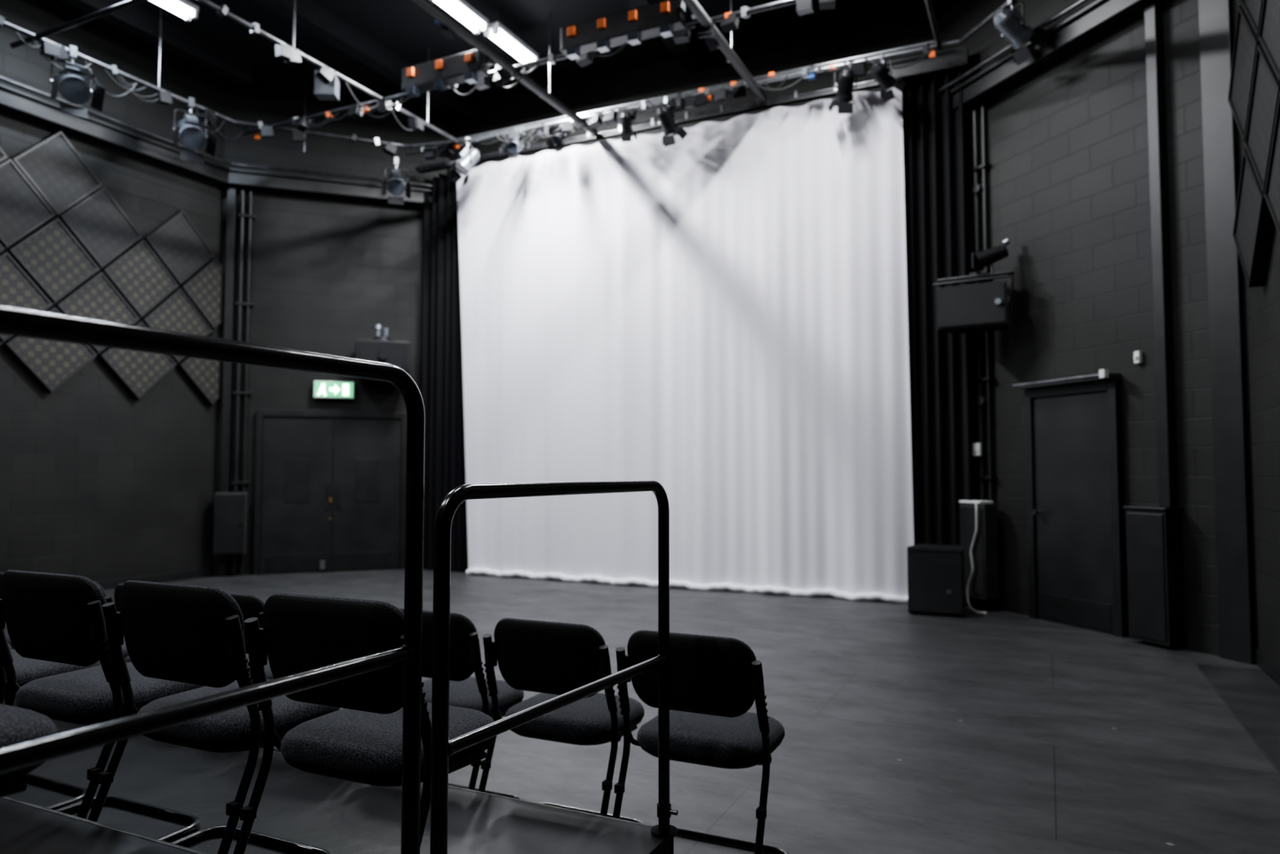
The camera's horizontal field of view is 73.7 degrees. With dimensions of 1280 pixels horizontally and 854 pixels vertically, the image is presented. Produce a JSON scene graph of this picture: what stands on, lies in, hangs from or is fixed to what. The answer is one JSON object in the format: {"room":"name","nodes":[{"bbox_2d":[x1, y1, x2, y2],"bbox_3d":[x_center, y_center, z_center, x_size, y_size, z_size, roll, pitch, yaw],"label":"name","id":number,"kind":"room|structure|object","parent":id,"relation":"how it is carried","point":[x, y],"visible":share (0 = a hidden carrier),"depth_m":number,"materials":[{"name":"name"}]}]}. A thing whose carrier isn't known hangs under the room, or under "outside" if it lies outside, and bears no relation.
{"room":"auditorium","nodes":[
{"label":"auditorium","id":0,"kind":"room"},
{"bbox_2d":[0,0,226,581],"bbox_3d":[-8.036,-1.625,6.586,0.200,6.700,10.810,-1,-3,25],"label":"wall","id":1,"kind":"structure","parent":0,"point":[98,482],"depth_m":10.09,"materials":[{"name":"black paint"}]},
{"bbox_2d":[0,244,4,251],"bbox_3d":[-6.933,-1.896,8.575,0.088,0.950,0.950,-1,-3,25],"label":"acoustic panel","id":2,"kind":"object","parent":1,"relation":"attached to","point":[2,247],"visible":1,"depth_m":8.95,"materials":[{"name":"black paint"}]},
{"bbox_2d":[0,147,8,161],"bbox_3d":[-6.933,-2.875,8.623,0.088,0.950,0.950,-1,-3,25],"label":"acoustic panel","id":3,"kind":"object","parent":1,"relation":"attached to","point":[2,155],"visible":1,"depth_m":8.99,"materials":[{"name":"black fabric"}]},
{"bbox_2d":[0,251,53,341],"bbox_3d":[-6.718,-1.374,9.001,0.088,0.950,0.950,-1,-3,25],"label":"acoustic panel","id":4,"kind":"object","parent":1,"relation":"attached to","point":[18,290],"visible":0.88,"depth_m":9.10,"materials":[{"name":"grey fabric"}]},
{"bbox_2d":[0,158,55,247],"bbox_3d":[-6.718,-2.373,9.050,0.088,0.950,0.950,-1,-3,25],"label":"acoustic panel","id":5,"kind":"object","parent":1,"relation":"attached to","point":[23,209],"visible":1,"depth_m":9.11,"materials":[{"name":"grey fabric"}]},
{"bbox_2d":[1,306,97,392],"bbox_3d":[-6.503,-0.852,9.427,0.088,0.950,0.950,-1,-3,25],"label":"acoustic panel","id":6,"kind":"object","parent":1,"relation":"attached to","point":[51,363],"visible":0.84,"depth_m":9.38,"materials":[{"name":"grey fabric"}]},
{"bbox_2d":[4,217,99,302],"bbox_3d":[-6.503,-1.851,9.476,0.088,0.950,0.950,-1,-3,25],"label":"acoustic panel","id":7,"kind":"object","parent":1,"relation":"attached to","point":[50,255],"visible":1,"depth_m":9.44,"materials":[{"name":"grey fabric"}]},
{"bbox_2d":[10,131,102,215],"bbox_3d":[-6.503,-2.830,9.525,0.088,0.950,0.950,-1,-3,25],"label":"acoustic panel","id":8,"kind":"object","parent":1,"relation":"attached to","point":[52,166],"visible":1,"depth_m":9.50,"materials":[{"name":"grey fabric"}]},
{"bbox_2d":[53,271,139,353],"bbox_3d":[-6.287,-1.329,9.902,0.088,0.950,0.950,-1,-3,25],"label":"acoustic panel","id":9,"kind":"object","parent":1,"relation":"attached to","point":[96,298],"visible":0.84,"depth_m":9.88,"materials":[{"name":"grey fabric"}]},
{"bbox_2d":[56,186,142,267],"bbox_3d":[-6.287,-2.328,9.952,0.088,0.950,0.950,-1,-3,25],"label":"acoustic panel","id":10,"kind":"object","parent":1,"relation":"attached to","point":[99,224],"visible":1,"depth_m":9.92,"materials":[{"name":"grey fabric"}]},
{"bbox_2d":[0,75,231,186],"bbox_3d":[-7.813,-3.608,6.579,0.290,0.262,10.770,-1,-3,25],"label":"trim","id":11,"kind":"structure","parent":1,"relation":"attached to","point":[13,101],"depth_m":9.89,"materials":[{"name":"black paint"}]},
{"bbox_2d":[97,320,176,399],"bbox_3d":[-6.072,-0.807,10.328,0.088,0.950,0.950,-1,-3,25],"label":"acoustic panel","id":12,"kind":"object","parent":1,"relation":"attached to","point":[138,371],"visible":0.84,"depth_m":10.28,"materials":[{"name":"grey fabric"}]},
{"bbox_2d":[99,239,178,317],"bbox_3d":[-6.072,-1.806,10.378,0.088,0.950,0.950,-1,-3,25],"label":"acoustic panel","id":13,"kind":"object","parent":1,"relation":"attached to","point":[140,277],"visible":1,"depth_m":10.34,"materials":[{"name":"grey fabric"}]},
{"bbox_2d":[94,567,214,590],"bbox_3d":[-7.938,1.664,6.376,0.016,0.110,10.810,-1,-3,25],"label":"baseboard","id":14,"kind":"structure","parent":1,"relation":"attached to","point":[198,573],"depth_m":10.62,"materials":[{"name":"black paint"}]},
{"bbox_2d":[139,288,212,362],"bbox_3d":[-5.857,-1.284,10.803,0.088,0.950,0.950,-1,-3,25],"label":"acoustic panel","id":15,"kind":"object","parent":1,"relation":"attached to","point":[175,312],"visible":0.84,"depth_m":10.77,"materials":[{"name":"grey fabric"}]},
{"bbox_2d":[141,210,214,284],"bbox_3d":[-5.857,-2.283,10.853,0.088,0.950,0.950,-1,-3,25],"label":"acoustic panel","id":16,"kind":"object","parent":1,"relation":"attached to","point":[176,242],"visible":1,"depth_m":10.82,"materials":[{"name":"grey fabric"}]},
{"bbox_2d":[175,333,220,404],"bbox_3d":[-5.722,-0.771,11.060,0.088,0.950,0.575,-1,-3,25],"label":"acoustic panel","id":17,"kind":"object","parent":1,"relation":"attached to","point":[204,375],"visible":0.74,"depth_m":11.11,"materials":[{"name":"grey fabric"}]},
{"bbox_2d":[177,257,222,328],"bbox_3d":[-5.722,-1.770,11.110,0.088,0.950,0.575,-1,-3,25],"label":"acoustic panel","id":18,"kind":"object","parent":1,"relation":"attached to","point":[203,288],"visible":1,"depth_m":11.18,"materials":[{"name":"grey fabric"}]},
{"bbox_2d":[60,0,253,86],"bbox_3d":[-7.468,-4.860,6.427,0.200,0.248,10.680,-1,-3,25],"label":"ceiling beam","id":19,"kind":"structure","parent":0,"point":[135,20],"depth_m":10.21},
{"bbox_2d":[213,79,447,575],"bbox_3d":[-4.259,-1.355,12.003,2.956,6.700,0.200,1,-3,-19],"label":"wall","id":20,"kind":"structure","parent":0,"point":[325,271],"depth_m":11.88,"materials":[{"name":"black paint"}]},
{"bbox_2d":[217,186,255,576],"bbox_3d":[-5.385,-0.624,11.407,0.340,5.180,0.098,1,-3,-19],"label":"conduit","id":21,"kind":"object","parent":20,"relation":"attached to","point":[231,192],"visible":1,"depth_m":11.38,"materials":[{"name":"black metal"}]},
{"bbox_2d":[213,492,248,554],"bbox_3d":[-5.352,1.256,11.161,0.380,0.800,0.190,1,-3,-19],"label":"electrical box","id":22,"kind":"object","parent":21,"relation":"attached to","point":[230,516],"visible":1,"depth_m":11.09,"materials":[{"name":"grey paint"}]},
{"bbox_2d":[223,162,432,207],"bbox_3d":[-4.176,-3.345,11.869,2.916,0.262,0.290,1,-3,-19],"label":"trim","id":23,"kind":"structure","parent":20,"relation":"attached to","point":[243,179],"depth_m":11.71,"materials":[{"name":"black paint"}]},
{"bbox_2d":[253,409,406,574],"bbox_3d":[-4.228,0.885,11.750,1.960,2.200,0.084,1,-3,-19],"label":"door","id":24,"kind":"structure","parent":20,"relation":"in","point":[327,490],"depth_m":11.73,"materials":[{"name":"black paint"}]},
{"bbox_2d":[313,380,354,399],"bbox_3d":[-4.231,-0.514,11.800,0.520,0.230,0.117,1,-3,-19],"label":"exit sign","id":25,"kind":"object","parent":20,"relation":"attached to","point":[322,388],"visible":1,"depth_m":11.75,"materials":[{"name":"green plastic"}]},
{"bbox_2d":[355,324,409,373],"bbox_3d":[-3.560,-1.060,11.789,0.700,0.690,0.638,1,-3,-19],"label":"emergency light","id":26,"kind":"object","parent":20,"relation":"attached to","point":[381,348],"visible":0.77,"depth_m":11.54,"materials":[{"name":"black paint"}]},
{"bbox_2d":[421,173,468,570],"bbox_3d":[-2.631,-0.805,11.901,0.950,5.569,0.140,-1,-3,25],"label":"curtain","id":27,"kind":"object","parent":20,"relation":"hanging from","point":[442,384],"visible":0.73,"depth_m":11.96,"materials":[{"name":"fabric"}]},
{"bbox_2d":[255,0,472,122],"bbox_3d":[-5.284,-4.852,6.592,0.200,0.248,12.860,-1,-3,25],"label":"ceiling beam","id":28,"kind":"structure","parent":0,"point":[310,16],"depth_m":10.34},
{"bbox_2d":[125,0,924,107],"bbox_3d":[-2.400,-5.121,5.228,11.890,0.150,13.500,-1,-3,25],"label":"ceiling","id":29,"kind":"structure","parent":0,"point":[401,27],"depth_m":10.38,"materials":[{"name":"black paint"}]},
{"bbox_2d":[149,0,199,22],"bbox_3d":[-5.187,-4.683,8.834,0.200,0.363,1.240,-1,-3,25],"label":"light","id":30,"kind":"object","parent":29,"relation":"attached to","point":[185,9],"visible":1,"depth_m":9.22,"materials":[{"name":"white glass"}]},
{"bbox_2d":[430,0,488,35],"bbox_3d":[-1.971,-4.660,9.304,0.200,0.363,0.820,-1,-3,25],"label":"light","id":31,"kind":"object","parent":29,"relation":"attached to","point":[463,11],"visible":1,"depth_m":9.36,"materials":[{"name":"white plastic"}]},
{"bbox_2d":[0,0,1015,159],"bbox_3d":[-2.401,-4.407,5.038,10.322,1.292,12.020,-1,-3,25],"label":"grid","id":32,"kind":"object","parent":29,"relation":"attached to","point":[326,80],"visible":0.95,"depth_m":9.23,"materials":[{"name":"metal"}]},
{"bbox_2d":[49,44,106,119],"bbox_3d":[-5.808,-3.533,8.745,0.686,0.782,0.447,-3,-4,44],"label":"lantern","id":33,"kind":"object","parent":32,"relation":"hanging from","point":[73,89],"visible":1,"depth_m":8.68,"materials":[{"name":"metal"}]},
{"bbox_2d":[172,97,218,164],"bbox_3d":[-5.230,-3.463,9.954,0.447,0.800,0.679,2,-4,-40],"label":"lantern","id":34,"kind":"object","parent":32,"relation":"hanging from","point":[188,130],"visible":1,"depth_m":9.91,"materials":[{"name":"metal"}]},
{"bbox_2d":[381,156,411,204],"bbox_3d":[-3.230,-3.254,11.300,0.373,0.667,0.566,1,-3,-17],"label":"lantern","id":35,"kind":"object","parent":32,"relation":"hanging from","point":[395,184],"visible":1,"depth_m":11.23,"materials":[{"name":"metal"}]},
{"bbox_2d":[401,48,488,97],"bbox_3d":[-2.098,-3.752,9.098,1.050,0.320,0.180,-1,-3,25],"label":"bar","id":36,"kind":"object","parent":32,"relation":"attached to","point":[439,73],"visible":0.95,"depth_m":9.03,"materials":[{"name":"metal"}]},
{"bbox_2d":[443,137,479,186],"bbox_3d":[-2.313,-3.478,11.143,0.463,0.625,0.336,2,-3,-33],"label":"lantern","id":37,"kind":"object","parent":32,"relation":"hanging from","point":[468,157],"visible":1,"depth_m":11.13,"materials":[{"name":"metal"}]},
{"bbox_2d":[501,136,524,159],"bbox_3d":[-1.583,-3.584,10.817,0.242,0.423,0.372,-1,-3,16],"label":"lantern","id":38,"kind":"object","parent":32,"relation":"hanging from","point":[513,147],"visible":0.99,"depth_m":10.76,"materials":[{"name":"metal"}]},
{"bbox_2d":[545,119,568,152],"bbox_3d":[-1.003,-3.601,10.540,0.224,0.413,0.322,-2,-4,39],"label":"lantern","id":39,"kind":"object","parent":32,"relation":"hanging from","point":[560,136],"visible":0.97,"depth_m":10.53,"materials":[{"name":"metal"}]},
{"bbox_2d":[560,0,685,60],"bbox_3d":[-0.189,-3.797,8.188,1.280,0.320,0.180,-1,-3,25],"label":"box","id":40,"kind":"object","parent":32,"relation":"attached to","point":[633,25],"visible":1,"depth_m":8.13,"materials":[{"name":"metal"}]},
{"bbox_2d":[617,106,637,142],"bbox_3d":[-0.157,-3.615,10.230,0.224,0.416,0.308,0,-3,8],"label":"lantern","id":41,"kind":"object","parent":32,"relation":"hanging from","point":[627,130],"visible":1,"depth_m":10.18,"materials":[{"name":"metal"}]},
{"bbox_2d":[656,96,688,146],"bbox_3d":[0.350,-3.568,10.002,0.298,0.551,0.430,-2,-4,37],"label":"lantern","id":42,"kind":"object","parent":32,"relation":"hanging from","point":[666,118],"visible":1,"depth_m":9.94,"materials":[{"name":"metal"}]},
{"bbox_2d":[827,60,857,114],"bbox_3d":[2.186,-3.609,9.124,0.298,0.555,0.411,0,-3,3],"label":"lantern","id":43,"kind":"object","parent":32,"relation":"hanging from","point":[844,95],"visible":1,"depth_m":9.05,"materials":[{"name":"metal"}]},
{"bbox_2d":[871,53,906,102],"bbox_3d":[2.574,-3.659,8.928,0.396,0.467,0.261,2,-4,-36],"label":"lantern","id":44,"kind":"object","parent":32,"relation":"hanging from","point":[880,73],"visible":1,"depth_m":8.87,"materials":[{"name":"metal"}]},
{"bbox_2d":[993,0,1050,66],"bbox_3d":[3.472,-3.655,7.834,0.509,0.600,0.336,1,-3,-19],"label":"lantern","id":45,"kind":"object","parent":32,"relation":"hanging from","point":[1011,24],"visible":1,"depth_m":7.75,"materials":[{"name":"metal"}]},
{"bbox_2d":[484,11,538,63],"bbox_3d":[-1.511,-4.621,10.081,0.200,0.363,0.860,-1,-3,25],"label":"light","id":46,"kind":"object","parent":29,"relation":"attached to","point":[498,33],"visible":0.78,"depth_m":9.98,"materials":[{"name":"white plastic"}]},
{"bbox_2d":[4,568,1279,853],"bbox_3d":[-2.400,1.720,4.888,11.890,0.150,13.500,-1,-3,25],"label":"floor","id":47,"kind":"structure","parent":0,"point":[996,731],"depth_m":4.45,"materials":[{"name":"grey wood"}]},
{"bbox_2d":[0,572,13,648],"bbox_3d":[-3.337,1.216,4.753,0.544,0.842,0.555,-1,-3,26],"label":"chair","id":48,"kind":"object","parent":47,"relation":"on","point":[7,637],"visible":0.02,"depth_m":4.60,"materials":[{"name":"black fabric"}]},
{"bbox_2d":[0,795,208,853],"bbox_3d":[-2.659,1.258,2.147,4.500,0.501,1.135,-1,-3,25],"label":"platform","id":49,"kind":"object","parent":47,"relation":"on","point":[25,828],"visible":1,"depth_m":2.09,"materials":[{"name":"metal"}]},
{"bbox_2d":[0,703,57,797],"bbox_3d":[-1.277,0.544,1.318,0.544,0.842,0.555,-1,-3,25],"label":"chair","id":50,"kind":"object","parent":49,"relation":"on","point":[18,725],"visible":0.59,"depth_m":1.40,"materials":[{"name":"black fabric"}]},
{"bbox_2d":[0,305,425,853],"bbox_3d":[-0.711,0.408,1.270,0.088,1.109,1.140,-2,-3,28],"label":"guard rail","id":51,"kind":"object","parent":49,"relation":"on","point":[16,322],"visible":1,"depth_m":1.45,"materials":[{"name":"metal"}]},
{"bbox_2d":[93,581,128,658],"bbox_3d":[-2.822,1.204,4.508,0.544,0.842,0.555,-1,-3,27],"label":"chair","id":52,"kind":"object","parent":47,"relation":"on","point":[123,646],"visible":0.02,"depth_m":4.36,"materials":[{"name":"black fabric"}]},
{"bbox_2d":[105,583,131,662],"bbox_3d":[-2.319,1.192,4.268,0.544,0.842,0.555,-1,-3,24],"label":"chair","id":53,"kind":"object","parent":47,"relation":"on","point":[108,599],"visible":0.02,"depth_m":4.18,"materials":[{"name":"black fabric"}]},
{"bbox_2d":[227,592,280,751],"bbox_3d":[-1.807,1.179,4.024,0.544,0.842,0.555,-1,-3,25],"label":"chair","id":54,"kind":"object","parent":47,"relation":"on","point":[251,606],"visible":0.02,"depth_m":3.80,"materials":[{"name":"black fabric"}]},
{"bbox_2d":[3,700,674,853],"bbox_3d":[-2.165,1.434,3.175,4.500,0.251,1.140,-1,-3,25],"label":"platform","id":55,"kind":"object","parent":47,"relation":"on","point":[336,815],"visible":0.66,"depth_m":2.90,"materials":[{"name":"metal"}]},
{"bbox_2d":[0,648,101,809],"bbox_3d":[-2.223,0.876,2.951,0.544,0.842,0.555,-1,-3,26],"label":"chair","id":56,"kind":"object","parent":55,"relation":"on","point":[27,669],"visible":0.26,"depth_m":2.92,"materials":[{"name":"black fabric"}]},
{"bbox_2d":[0,569,204,842],"bbox_3d":[-1.711,0.864,2.707,0.544,0.842,0.555,-1,-3,25],"label":"chair","id":57,"kind":"object","parent":55,"relation":"on","point":[54,617],"visible":0.75,"depth_m":2.55,"materials":[{"name":"black fabric"}]},
{"bbox_2d":[87,579,339,853],"bbox_3d":[-1.193,0.851,2.460,0.544,0.842,0.555,-1,-3,25],"label":"chair","id":58,"kind":"object","parent":55,"relation":"on","point":[188,633],"visible":0.77,"depth_m":2.29,"materials":[{"name":"black fabric"}]},
{"bbox_2d":[233,592,496,853],"bbox_3d":[-0.678,0.839,2.215,0.544,0.842,0.555,-1,-3,24],"label":"chair","id":59,"kind":"object","parent":55,"relation":"on","point":[361,741],"visible":0.68,"depth_m":2.07,"materials":[{"name":"black fabric"}]},
{"bbox_2d":[430,479,678,853],"bbox_3d":[-0.175,0.704,2.284,0.088,1.116,1.116,-2,-3,29],"label":"guard rail","id":60,"kind":"object","parent":55,"relation":"on","point":[442,748],"visible":1,"depth_m":2.05,"materials":[{"name":"metal"}]},
{"bbox_2d":[399,608,524,799],"bbox_3d":[-0.786,1.155,3.538,0.544,0.842,0.555,-1,-3,24],"label":"chair","id":61,"kind":"object","parent":47,"relation":"on","point":[465,691],"visible":0.29,"depth_m":3.35,"materials":[{"name":"black fabric"}]},
{"bbox_2d":[478,617,644,823],"bbox_3d":[-0.274,1.143,3.294,0.544,0.842,0.555,-1,-3,25],"label":"chair","id":62,"kind":"object","parent":47,"relation":"on","point":[551,659],"visible":0.76,"depth_m":3.14,"materials":[{"name":"black fabric"}]},
{"bbox_2d":[612,630,789,853],"bbox_3d":[0.238,1.131,3.050,0.544,0.842,0.555,-1,-3,25],"label":"chair","id":63,"kind":"object","parent":47,"relation":"on","point":[714,681],"visible":0.94,"depth_m":2.89,"materials":[{"name":"black fabric"}]},
{"bbox_2d":[906,543,964,617],"bbox_3d":[2.917,1.492,8.352,0.518,0.650,0.436,-1,-3,25],"label":"floor speaker","id":64,"kind":"object","parent":47,"relation":"on","point":[935,572],"visible":1,"depth_m":8.16,"materials":[{"name":"black plastic"}]},
{"bbox_2d":[966,502,986,613],"bbox_3d":[3.310,1.284,8.436,0.099,1.074,0.302,0,-3,-2],"label":"power cable","id":65,"kind":"object","parent":47,"relation":"on","point":[976,507],"visible":1,"depth_m":8.50,"materials":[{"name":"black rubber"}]},
{"bbox_2d":[959,499,999,599],"bbox_3d":[3.411,1.226,8.593,0.173,0.965,0.360,1,-3,-19],"label":"floor speaker","id":66,"kind":"object","parent":47,"relation":"on","point":[984,584],"visible":0.82,"depth_m":8.46,"materials":[{"name":"grey paint"}]},
{"bbox_2d":[1123,506,1186,646],"bbox_3d":[4.114,1.176,6.826,0.193,1.070,0.380,1,-3,-19],"label":"floor speaker","id":67,"kind":"object","parent":47,"relation":"on","point":[1154,535],"visible":1,"depth_m":6.71,"materials":[{"name":"paint"}]},
{"bbox_2d":[625,0,705,72],"bbox_3d":[-2.035,-4.929,5.044,0.200,0.248,12.860,-1,-3,25],"label":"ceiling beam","id":68,"kind":"structure","parent":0,"point":[691,55],"depth_m":10.40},
{"bbox_2d":[446,0,936,175],"bbox_3d":[0.293,-1.404,11.023,6.830,6.700,0.200,-1,-3,25],"label":"wall","id":69,"kind":"structure","parent":0,"point":[879,31],"depth_m":10.76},
{"bbox_2d":[892,0,919,26],"bbox_3d":[0.312,-4.985,3.926,0.200,0.248,12.860,-1,-3,25],"label":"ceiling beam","id":70,"kind":"structure","parent":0,"point":[907,11],"depth_m":9.45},
{"bbox_2d":[902,71,973,605],"bbox_3d":[3.109,-0.951,9.059,0.785,5.560,0.143,-2,-4,41],"label":"curtain","id":71,"kind":"object","parent":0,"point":[933,131],"visible":0.84,"depth_m":9.05,"materials":[{"name":"fabric"}]},
{"bbox_2d":[935,0,1257,655],"bbox_3d":[3.986,-1.558,7.920,0.200,6.700,3.352,1,-3,-19],"label":"wall","id":72,"kind":"structure","parent":0,"point":[1067,147],"depth_m":7.53,"materials":[{"name":"black paint"}]},
{"bbox_2d":[415,45,968,173],"bbox_3d":[0.164,-3.777,10.604,7.340,0.200,0.360,-1,-3,25],"label":"track","id":73,"kind":"object","parent":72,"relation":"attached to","point":[952,61],"visible":0.8,"depth_m":9.76,"materials":[{"name":"grey metal"}]},
{"bbox_2d":[456,87,914,603],"bbox_3d":[0.160,-0.859,10.343,6.030,5.576,0.191,-1,-3,25],"label":"curtain","id":74,"kind":"object","parent":73,"relation":"hanging from","point":[717,316],"visible":0.96,"depth_m":10.10,"materials":[{"name":"fabric"}]},
{"bbox_2d":[933,238,1014,333],"bbox_3d":[3.398,-1.394,8.567,0.714,0.877,0.710,-2,-3,33],"label":"wall speaker","id":75,"kind":"object","parent":72,"relation":"attached to","point":[981,306],"visible":0.99,"depth_m":8.30,"materials":[{"name":"black plastic"}]},
{"bbox_2d":[969,102,997,605],"bbox_3d":[3.518,-0.766,8.751,0.098,5.160,0.220,1,-3,-19],"label":"conduit","id":76,"kind":"object","parent":72,"relation":"attached to","point":[977,188],"visible":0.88,"depth_m":8.76,"materials":[{"name":"metal"}]},
{"bbox_2d":[972,443,981,455],"bbox_3d":[3.449,0.230,8.741,0.037,0.130,0.100,1,-3,-19],"label":"wall socket","id":77,"kind":"object","parent":76,"relation":"attached to","point":[976,447],"visible":1,"depth_m":8.72,"materials":[{"name":"white plastic"}]},
{"bbox_2d":[937,0,1164,115],"bbox_3d":[3.753,-3.541,7.936,0.290,0.262,3.312,1,-3,-19],"label":"trim","id":78,"kind":"structure","parent":72,"relation":"attached to","point":[1099,18],"depth_m":7.81,"materials":[{"name":"black paint"}]},
{"bbox_2d":[1012,368,1128,637],"bbox_3d":[3.825,0.660,7.671,0.194,2.245,1.065,1,-3,-19],"label":"door","id":79,"kind":"structure","parent":72,"relation":"in","point":[1076,533],"depth_m":7.61,"materials":[{"name":"black paint"}]},
{"bbox_2d":[1133,351,1142,363],"bbox_3d":[4.128,-0.579,7.083,0.053,0.100,0.050,1,-3,-19],"label":"light switch","id":80,"kind":"object","parent":72,"relation":"attached to","point":[1137,357],"visible":1,"depth_m":7.07,"materials":[{"name":"white plastic"}]},
{"bbox_2d":[1144,3,1177,506],"bbox_3d":[4.197,-1.402,6.878,0.088,4.075,0.100,1,-3,-19],"label":"duct","id":81,"kind":"object","parent":72,"relation":"attached to","point":[1153,23],"visible":1,"depth_m":6.85,"materials":[{"name":"black metal"}]},
{"bbox_2d":[1197,0,1255,663],"bbox_3d":[4.383,-0.874,6.386,0.048,5.180,0.240,1,-3,-20],"label":"pilaster","id":82,"kind":"object","parent":72,"relation":"attached to","point":[1237,636],"visible":1,"depth_m":6.36,"materials":[{"name":"black paint"}]},
{"bbox_2d":[1195,663,1279,774],"bbox_3d":[1.962,1.467,1.430,0.390,0.012,10.200,-1,-3,25],"label":"floor","id":83,"kind":"structure","parent":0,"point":[1252,695],"depth_m":5.14,"materials":[{"name":"paint"}]},
{"bbox_2d":[1235,0,1279,667],"bbox_3d":[2.275,-1.877,1.520,0.200,6.700,10.530,-1,-3,25],"label":"wall","id":84,"kind":"structure","parent":0,"point":[1262,303],"depth_m":5.78,"materials":[{"name":"black paint"}]},
{"bbox_2d":[1227,4,1260,142],"bbox_3d":[4.143,-2.414,5.807,0.088,0.950,0.950,-1,-3,25],"label":"acoustic panel","id":85,"kind":"object","parent":84,"relation":"attached to","point":[1246,41],"visible":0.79,"depth_m":5.84,"materials":[{"name":"black fabric"}]},
{"bbox_2d":[1239,0,1262,35],"bbox_3d":[3.928,-2.936,5.381,0.088,0.950,0.950,-1,-3,25],"label":"acoustic panel","id":86,"kind":"object","parent":84,"relation":"attached to","point":[1252,9],"visible":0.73,"depth_m":5.48,"materials":[{"name":"black fabric"}]},
{"bbox_2d":[1232,148,1274,287],"bbox_3d":[4.143,-1.415,5.757,0.088,0.950,0.950,-1,-3,25],"label":"acoustic panel","id":87,"kind":"object","parent":84,"relation":"attached to","point":[1254,224],"visible":0.92,"depth_m":5.69,"materials":[{"name":"black fabric"}]},
{"bbox_2d":[1244,43,1279,192],"bbox_3d":[3.928,-1.937,5.331,0.088,0.950,0.950,-1,-3,25],"label":"acoustic panel","id":88,"kind":"object","parent":84,"relation":"attached to","point":[1265,88],"visible":0.82,"depth_m":5.37,"materials":[{"name":"black fabric"}]},
{"bbox_2d":[1255,648,1279,685],"bbox_3d":[2.177,1.417,1.402,0.016,0.110,10.530,-1,-3,25],"label":"baseboard","id":89,"kind":"structure","parent":84,"relation":"attached to","point":[1272,669],"depth_m":5.80,"materials":[{"name":"black paint"}]},
{"bbox_2d":[1257,0,1279,81],"bbox_3d":[3.712,-2.459,4.905,0.088,0.950,0.950,-1,-3,25],"label":"acoustic panel","id":90,"kind":"object","parent":84,"relation":"attached to","point":[1268,37],"visible":1,"depth_m":5.09,"materials":[{"name":"black fabric"}]},
{"bbox_2d":[1263,91,1279,236],"bbox_3d":[3.712,-1.460,4.856,0.088,0.950,0.950,-1,-3,25],"label":"acoustic panel","id":91,"kind":"object","parent":84,"relation":"attached to","point":[1272,190],"visible":1,"depth_m":5.08,"materials":[{"name":"black fabric"}]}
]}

